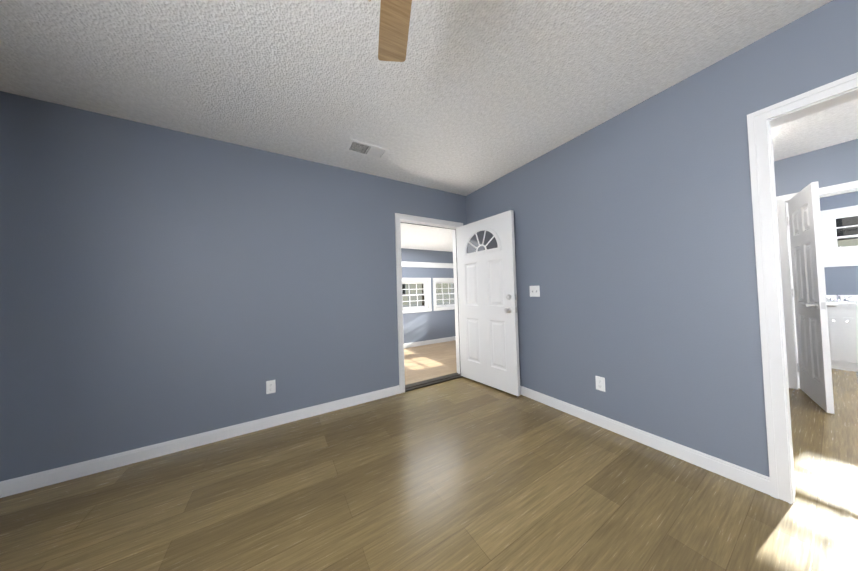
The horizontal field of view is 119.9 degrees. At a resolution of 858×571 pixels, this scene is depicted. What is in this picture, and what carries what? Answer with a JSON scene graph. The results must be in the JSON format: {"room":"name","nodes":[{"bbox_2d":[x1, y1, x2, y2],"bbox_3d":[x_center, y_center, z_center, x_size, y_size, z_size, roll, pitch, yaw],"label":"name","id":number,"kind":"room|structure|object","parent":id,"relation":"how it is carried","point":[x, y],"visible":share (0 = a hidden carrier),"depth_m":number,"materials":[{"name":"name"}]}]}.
{"room":"empty living room","nodes":[
{"label":"empty living room","id":0,"kind":"room"},
{"bbox_2d":[0,91,466,481],"bbox_3d":[-1.169,-0.039,2.507,4.200,2.600,0.140,-1,-2,-31],"label":"wall","id":1,"kind":"structure","parent":0,"point":[159,284],"depth_m":1.92,"materials":[{"name":"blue paint"}]},
{"bbox_2d":[0,385,399,497],"bbox_3d":[-1.548,1.218,2.132,2.831,0.092,0.013,-1,-2,-31],"label":"baseboard","id":2,"kind":"structure","parent":1,"relation":"attached to","point":[17,485],"depth_m":1.87,"materials":[{"name":"white wood"}]},
{"bbox_2d":[266,380,275,393],"bbox_3d":[-1.419,0.911,2.228,0.070,0.114,0.007,-1,-2,-31],"label":"electrical outlet","id":3,"kind":"object","parent":1,"relation":"attached to","point":[270,386],"visible":1,"depth_m":2.23,"materials":[{"name":"white plastic"}]},
{"bbox_2d":[395,213,462,393],"bbox_3d":[0.026,0.194,3.224,1.018,2.099,0.178,-1,-2,-31],"label":"door frame","id":4,"kind":"structure","parent":1,"relation":"attached to","point":[398,217],"depth_m":3.02,"materials":[{"name":"white wood"}]},
{"bbox_2d":[405,372,462,391],"bbox_3d":[0.057,1.231,3.197,0.880,0.024,0.162,-1,-2,-31],"label":"sill","id":5,"kind":"structure","parent":1,"relation":"attached to","point":[429,382],"depth_m":3.16,"materials":[{"name":"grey metal"}]},
{"bbox_2d":[456,210,520,395],"bbox_3d":[0.678,0.197,3.028,0.168,2.000,0.892,-1,-2,-37],"label":"entry door","id":6,"kind":"structure","parent":1,"relation":"in","point":[488,316],"depth_m":2.94,"materials":[{"name":"white wood"}]},
{"bbox_2d":[0,0,831,195],"bbox_3d":[-0.079,-1.368,0.686,3.960,0.100,4.200,-1,-2,-31],"label":"ceiling","id":7,"kind":"structure","parent":0,"point":[466,97],"depth_m":1.47,"materials":[{"name":"white paint"}]},
{"bbox_2d":[345,139,388,159],"bbox_3d":[-0.574,-1.259,2.307,0.350,0.006,0.200,-1,-2,-31],"label":"ceiling vent","id":8,"kind":"object","parent":7,"relation":"in","point":[365,149],"visible":1,"depth_m":2.30,"materials":[{"name":"white metal"}]},
{"bbox_2d":[368,0,411,61],"bbox_3d":[-0.142,-1.030,0.635,0.944,0.575,0.979,-1,-2,-31],"label":"fan","id":9,"kind":"object","parent":7,"relation":"hanging from","point":[394,27],"visible":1,"depth_m":1.02,"materials":[{"name":"brown wood"}]},
{"bbox_2d":[401,224,452,251],"bbox_3d":[-0.648,-0.866,4.073,5.460,0.100,1.930,-1,-2,-31],"label":"ceiling","id":10,"kind":"structure","parent":0,"point":[422,238],"depth_m":4.38,"materials":[{"name":"white paint"}]},
{"bbox_2d":[401,248,455,343],"bbox_3d":[-1.155,0.172,4.931,5.700,2.300,0.140,-1,-2,-31],"label":"wall","id":11,"kind":"structure","parent":0,"point":[424,326],"depth_m":5.54,"materials":[{"name":"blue paint"}]},
{"bbox_2d":[402,278,431,312],"bbox_3d":[-0.333,0.209,5.412,0.808,0.748,0.141,-1,-2,-31],"label":"window","id":12,"kind":"structure","parent":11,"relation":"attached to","point":[426,283],"depth_m":5.46,"materials":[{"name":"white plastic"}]},
{"bbox_2d":[402,261,452,267],"bbox_3d":[-1.129,-0.442,4.874,5.460,0.113,0.030,-1,-2,-31],"label":"trim","id":13,"kind":"structure","parent":11,"relation":"attached to","point":[426,264],"depth_m":5.51,"materials":[{"name":"white wood"}]},
{"bbox_2d":[404,336,455,347],"bbox_3d":[-1.082,1.272,4.839,5.460,0.092,0.013,-1,-2,-31],"label":"baseboard","id":14,"kind":"structure","parent":11,"relation":"attached to","point":[421,343],"depth_m":5.48,"materials":[{"name":"white wood"}]},
{"bbox_2d":[433,278,454,310],"bbox_3d":[0.410,0.198,5.864,0.808,0.748,0.141,-1,-2,-31],"label":"window","id":15,"kind":"structure","parent":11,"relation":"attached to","point":[443,306],"depth_m":5.81,"materials":[{"name":"white plastic"}]},
{"bbox_2d":[0,340,857,570],"bbox_3d":[1.738,1.211,1.967,8.570,0.100,8.130,-1,-2,-31],"label":"floor","id":16,"kind":"structure","parent":0,"point":[463,474],"depth_m":1.38,"materials":[{"name":"brown wood"}]},
{"bbox_2d":[826,294,857,371],"bbox_3d":[5.489,0.601,3.299,0.515,0.960,0.771,-1,-2,-31],"label":"bathroom vanity","id":17,"kind":"object","parent":16,"relation":"on","point":[843,325],"visible":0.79,"depth_m":3.19,"materials":[{"name":"white wood"}]},
{"bbox_2d":[466,0,857,476],"bbox_3d":[1.732,-0.147,1.665,0.120,2.600,4.320,-1,-2,-31],"label":"wall","id":18,"kind":"structure","parent":0,"point":[635,257],"depth_m":1.71,"materials":[{"name":"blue paint"}]},
{"bbox_2d":[529,286,539,296],"bbox_3d":[1.096,0.059,2.584,0.014,0.114,0.116,-1,-2,-31],"label":"light switch","id":19,"kind":"object","parent":18,"relation":"attached to","point":[534,291],"visible":1,"depth_m":2.58,"materials":[{"name":"white plastic"}]},
{"bbox_2d":[595,376,604,391],"bbox_3d":[1.426,0.818,2.067,0.007,0.114,0.070,-1,-2,-31],"label":"electrical outlet","id":20,"kind":"object","parent":18,"relation":"attached to","point":[600,383],"visible":1,"depth_m":2.06,"materials":[{"name":"white plastic"}]},
{"bbox_2d":[520,386,770,495],"bbox_3d":[1.219,1.141,2.393,0.030,0.092,2.448,-1,-2,-31],"label":"baseboard","id":21,"kind":"structure","parent":18,"relation":"attached to","point":[726,469],"depth_m":1.71,"materials":[{"name":"white wood"}]},
{"bbox_2d":[747,72,857,503],"bbox_3d":[2.140,0.072,1.000,0.158,2.104,0.967,-1,-2,-31],"label":"door frame","id":22,"kind":"structure","parent":18,"relation":"attached to","point":[772,364],"depth_m":1.34,"materials":[{"name":"white wood"}]},
{"bbox_2d":[772,99,857,160],"bbox_3d":[3.284,-1.450,1.448,2.340,0.100,5.200,-1,-2,-31],"label":"ceiling","id":23,"kind":"structure","parent":0,"point":[835,125],"depth_m":2.23,"materials":[{"name":"white paint"}]},
{"bbox_2d":[774,139,857,196],"bbox_3d":[4.341,-0.215,2.108,0.120,2.600,5.320,-1,-2,-31],"label":"wall","id":24,"kind":"structure","parent":0,"point":[836,164],"depth_m":2.54,"materials":[{"name":"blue paint"}]},
{"bbox_2d":[787,181,835,413],"bbox_3d":[3.688,0.093,2.414,0.727,2.015,0.147,0,-2,-44],"label":"bathroom door","id":25,"kind":"structure","parent":24,"relation":"in","point":[814,370],"depth_m":2.31,"materials":[{"name":"white wood"}]},
{"bbox_2d":[776,180,857,388],"bbox_3d":[4.165,0.049,2.404,0.158,2.099,0.868,-1,-2,-31],"label":"door frame","id":26,"kind":"structure","parent":24,"relation":"attached to","point":[786,292],"depth_m":2.70,"materials":[{"name":"white wood"}]},
{"bbox_2d":[819,191,857,294],"bbox_3d":[6.056,-0.245,2.965,0.120,2.600,2.000,-1,-2,-31],"label":"wall","id":27,"kind":"structure","parent":0,"point":[841,280],"depth_m":3.43,"materials":[{"name":"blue paint"}]},
{"bbox_2d":[820,205,857,266],"bbox_3d":[5.883,-0.679,3.207,0.121,0.808,0.898,-1,-2,-31],"label":"bathroom window","id":28,"kind":"structure","parent":27,"relation":"in","point":[830,238],"depth_m":3.48,"materials":[{"name":"white plastic"}]},
{"label":"outside","id":29,"kind":"structure","parent":0,"visible":0},
{"bbox_3d":[2.755,1.795,11.527,80.000,0.150,80.000,-1,-2,-31],"label":"lawn","id":30,"kind":"structure","parent":29,"visible":0},
{"bbox_2d":[402,283,453,306],"bbox_3d":[-0.554,-0.879,22.662,10.700,5.950,10.450,-1,-2,-31],"label":"house","id":31,"kind":"structure","parent":30,"relation":"on","point":[440,301],"depth_m":18.27,"materials":[{"name":"beige"}]},
{"bbox_2d":[836,216,857,256],"bbox_3d":[11.534,-1.019,7.620,7.700,4.750,12.700,-1,-2,-31],"label":"house","id":32,"kind":"structure","parent":30,"relation":"on","point":[849,221],"depth_m":5.27,"materials":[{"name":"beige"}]}
]}

